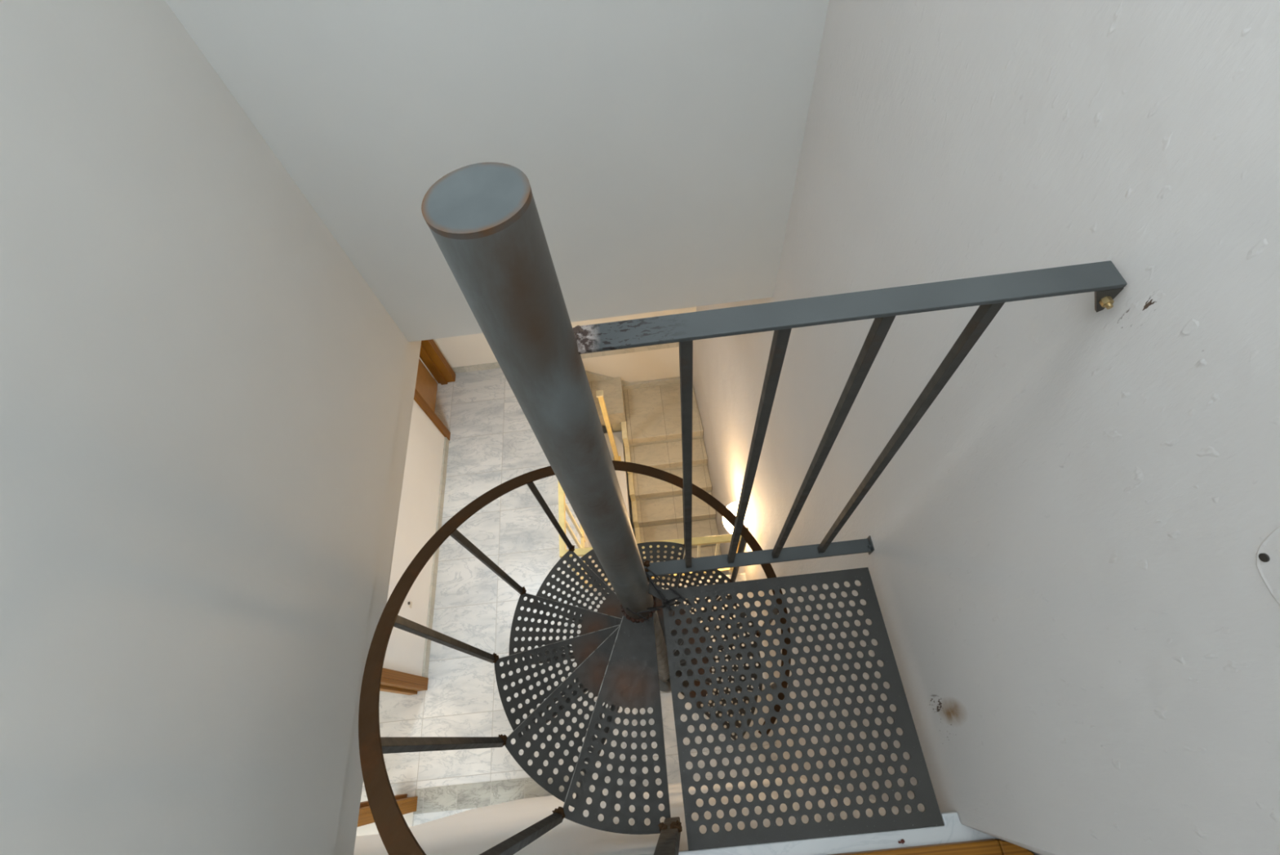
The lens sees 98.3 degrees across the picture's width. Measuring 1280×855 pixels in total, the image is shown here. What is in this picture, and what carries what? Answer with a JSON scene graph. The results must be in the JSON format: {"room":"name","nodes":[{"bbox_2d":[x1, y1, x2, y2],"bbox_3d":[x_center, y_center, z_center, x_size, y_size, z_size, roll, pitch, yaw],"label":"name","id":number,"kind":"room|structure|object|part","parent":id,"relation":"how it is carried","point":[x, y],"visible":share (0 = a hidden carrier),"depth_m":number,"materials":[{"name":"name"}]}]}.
{"room":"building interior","nodes":[
{"label":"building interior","id":0,"kind":"room"},
{"bbox_2d":[0,0,408,854],"bbox_3d":[-1.094,0.515,0.349,0.140,2.994,4.048,-7,61,1],"label":"wall","id":1,"kind":"structure","parent":0,"point":[201,388],"depth_m":1.24,"materials":[{"name":"paint"}]},
{"bbox_2d":[333,340,421,854],"bbox_3d":[-1.106,0.000,2.431,0.132,0.129,3.790,-7,61,1],"label":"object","id":2,"kind":"structure","parent":1,"relation":"attached to","point":[353,788],"depth_m":2.12,"materials":[{"name":"paint"}]},
{"bbox_2d":[382,400,444,675],"bbox_3d":[-1.757,0.421,3.449,0.138,2.206,2.030,-7,61,1],"label":"wall","id":3,"kind":"structure","parent":0,"point":[420,495],"depth_m":4.05,"materials":[{"name":"white paint"}]},
{"bbox_2d":[355,812,413,835],"bbox_3d":[-1.694,1.067,3.083,0.130,2.206,4.890,-7,61,1],"label":"doorways","id":4,"kind":"structure","parent":3,"relation":"in","point":[370,828],"depth_m":3.08,"materials":[{"name":"beige paint"}]},
{"bbox_2d":[357,667,428,826],"bbox_3d":[-1.627,1.637,2.865,0.160,2.020,0.785,-7,61,1],"label":"door frame","id":5,"kind":"structure","parent":4,"relation":"attached to","point":[392,681],"depth_m":3.50,"materials":[{"name":"orange wood"}]},
{"bbox_2d":[413,338,455,440],"bbox_3d":[-1.867,-0.673,4.177,0.160,2.020,0.710,-7,61,1],"label":"door frame","id":6,"kind":"structure","parent":3,"relation":"attached to","point":[430,354],"depth_m":4.83,"materials":[{"name":"orange wood"}]},
{"bbox_2d":[415,358,437,411],"bbox_3d":[-1.968,-0.655,4.191,0.035,1.985,0.540,-7,61,1],"label":"door","id":7,"kind":"structure","parent":6,"relation":"attached to","point":[426,385],"depth_m":4.92,"materials":[{"name":"brown wood"}]},
{"bbox_2d":[422,436,448,677],"bbox_3d":[-1.605,0.932,4.377,0.014,0.070,2.010,-7,61,1],"label":"baseboard","id":8,"kind":"structure","parent":3,"relation":"attached to","point":[441,500],"depth_m":4.28,"materials":[{"name":"stone"}]},
{"bbox_2d":[164,0,829,342],"bbox_3d":[-0.354,-1.285,1.286,1.706,2.994,0.140,-7,61,1],"label":"wall","id":9,"kind":"structure","parent":0,"point":[657,144],"depth_m":1.73,"materials":[{"name":"paint"}]},
{"bbox_2d":[418,306,696,457],"bbox_3d":[-1.261,-0.574,5.367,3.960,4.656,0.120,-7,61,1],"label":"wall","id":10,"kind":"structure","parent":0,"point":[473,348],"depth_m":5.25,"materials":[{"name":"beige paint"}]},
{"bbox_2d":[453,342,679,373],"bbox_3d":[-0.624,-0.667,5.184,2.255,0.085,0.014,-7,61,1],"label":"baseboard","id":11,"kind":"structure","parent":10,"relation":"attached to","point":[491,365],"depth_m":5.18,"materials":[{"name":"stone"}]},
{"bbox_2d":[360,368,782,826],"bbox_3d":[-1.087,1.591,4.117,3.860,0.200,4.890,-7,61,1],"label":"floor","id":12,"kind":"structure","parent":0,"point":[492,442],"depth_m":4.12,"materials":[{"name":"stone"}]},
{"bbox_2d":[413,772,584,813],"bbox_3d":[-0.901,2.350,3.561,1.120,0.003,0.135,-7,61,1],"label":"floor tile","id":13,"kind":"structure","parent":12,"relation":"on","point":[473,795],"depth_m":3.56,"materials":[{"name":"stone"}]},
{"bbox_2d":[558,481,748,587],"bbox_3d":[0.049,0.266,4.104,1.157,0.930,1.532,-7,61,1],"label":"railing","id":14,"kind":"object","parent":12,"relation":"on","point":[581,551],"visible":0.19,"depth_m":3.49,"materials":[{"name":"yellow paint"}]},
{"bbox_3d":[0.013,0.082,3.773,1.146,0.100,1.532,-7,61,1],"label":"rail","id":15,"kind":"part","parent":14,"relation":"part of","materials":[{"name":"yellow paint"}]},
{"bbox_3d":[0.066,0.444,4.423,1.118,0.025,1.530,-7,61,1],"label":"rail","id":16,"kind":"part","parent":14,"relation":"part of","materials":[{"name":"yellow paint"}]},
{"bbox_3d":[0.668,0.845,3.724,0.044,0.930,0.044,-7,61,1],"label":"post","id":17,"kind":"part","parent":14,"relation":"part of","materials":[{"name":"yellow paint"}]},
{"bbox_2d":[358,161,1127,854],"bbox_3d":[0.072,0.764,2.150,1.373,3.844,1.276,-7,61,1],"label":"spiral staircase","id":18,"kind":"structure","parent":12,"relation":"on","point":[483,218],"depth_m":1.38,"materials":[{"name":"metal"}]},
{"bbox_3d":[-0.001,0.612,1.870,1.276,2.272,1.276,-7,61,1],"label":"handrail","id":19,"kind":"part","parent":18,"relation":"part of","materials":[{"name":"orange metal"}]},
{"bbox_2d":[626,566,692,621],"bbox_3d":[0.049,0.514,1.608,0.168,0.176,0.122,34,69,21],"label":"wire","id":20,"kind":"object","parent":18,"relation":"attached to","point":[665,602],"visible":1,"depth_m":1.61,"materials":[{"name":"black rubber"}]},
{"bbox_3d":[0.048,0.831,1.057,0.042,1.064,0.032,-7,61,1],"label":"corner post","id":21,"kind":"part","parent":18,"relation":"part of","materials":[{"name":"metal"}]},
{"bbox_3d":[0.354,0.400,1.698,0.704,0.008,0.041,-7,61,1],"label":"rail","id":22,"kind":"part","parent":18,"relation":"part of","materials":[{"name":"metal"}]},
{"bbox_3d":[0.389,0.709,1.468,0.606,0.006,0.616,-7,61,1],"label":"landing plate","id":23,"kind":"part","parent":18,"relation":"part of","materials":[{"name":"metal"}]},
{"bbox_3d":[0.260,-0.153,0.707,0.689,0.008,0.041,-7,61,1],"label":"guard rail","id":24,"kind":"part","parent":18,"relation":"part of","materials":[{"name":"metal"}]},
{"bbox_3d":[0.698,0.359,1.689,0.012,0.052,0.044,-7,61,1],"label":"plate","id":25,"kind":"part","parent":18,"relation":"part of","materials":[{"name":"paint"}]},
{"bbox_2d":[588,431,630,589],"bbox_3d":[-0.400,0.853,5.271,0.600,0.100,1.740,-7,61,1],"label":"floor","id":26,"kind":"structure","parent":0,"point":[621,475],"depth_m":5.43,"materials":[{"name":"white paint"}]},
{"bbox_2d":[595,390,621,461],"bbox_3d":[-0.271,0.030,4.943,0.070,1.250,0.070,-7,61,1],"label":"newel post","id":27,"kind":"object","parent":26,"relation":"on","point":[599,393],"visible":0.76,"depth_m":4.80,"materials":[{"name":"yellow paint"}]},
{"bbox_2d":[626,471,635,536],"bbox_3d":[0.045,1.482,6.775,1.480,0.100,2.290,-7,61,1],"label":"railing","id":28,"kind":"structure","parent":0,"point":[628,495],"depth_m":6.99,"materials":[{"name":"white paint"}]},
{"bbox_2d":[353,773,911,854],"bbox_3d":[-0.273,1.755,2.400,2.296,2.499,0.140,-7,61,1],"label":"wall","id":29,"kind":"structure","parent":0,"point":[474,831],"depth_m":2.00,"materials":[{"name":"white paint"}]},
{"bbox_2d":[640,811,1004,854],"bbox_3d":[-0.094,1.048,1.332,1.900,0.018,0.063,-7,61,1],"label":"sill","id":30,"kind":"structure","parent":29,"relation":"on","point":[953,830],"depth_m":1.31,"materials":[{"name":"stone"}]},
{"bbox_2d":[897,839,905,843],"bbox_3d":[0.611,0.969,1.295,0.017,0.008,0.008,-7,61,1],"label":"chip","id":31,"kind":"object","parent":30,"relation":"on","point":[902,841],"visible":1,"depth_m":1.29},
{"bbox_2d":[831,838,1035,854],"bbox_3d":[0.557,1.039,1.252,0.698,0.026,0.132,-7,61,1],"label":"door","id":32,"kind":"structure","parent":29,"relation":"in","point":[983,846],"depth_m":1.27,"materials":[{"name":"orange wood"}]},
{"bbox_2d":[692,0,1279,854],"bbox_3d":[0.836,0.760,2.711,0.455,7.650,5.600,-7,61,1],"label":"wall","id":33,"kind":"structure","parent":0,"point":[1082,620],"depth_m":0.86,"materials":[{"name":"paint"}]},
{"bbox_2d":[585,370,723,582],"bbox_3d":[0.017,0.601,5.546,1.472,1.940,1.963,-7,61,1],"label":"staircase","id":34,"kind":"structure","parent":33,"relation":"attached to","point":[651,428],"depth_m":5.55,"materials":[{"name":"beige paint"}]},
{"bbox_3d":[-0.402,-0.529,5.457,0.910,0.620,0.018,-7,61,1],"label":"raked skirting","id":35,"kind":"part","parent":34,"relation":"part of","materials":[{"name":"stone"}]},
{"bbox_3d":[0.181,-0.459,5.677,0.720,0.075,0.027,-7,61,1],"label":"landing skirting","id":36,"kind":"part","parent":34,"relation":"part of","materials":[{"name":"stone"}]},
{"bbox_2d":[722,501,738,533],"bbox_3d":[0.674,0.709,4.075,0.140,0.250,0.264,-7,61,1],"label":"wall lamp","id":37,"kind":"object","parent":33,"relation":"attached to","point":[732,507],"visible":0.33,"depth_m":4.07,"materials":[{"name":"glass"}]},
{"bbox_2d":[1255,525,1279,604],"bbox_3d":[0.644,0.134,0.523,0.004,0.123,0.100,-7,61,1],"label":"cover plate","id":38,"kind":"object","parent":33,"relation":"attached to","point":[1268,554],"depth_m":0.57,"materials":[{"name":"paint"}]}
]}

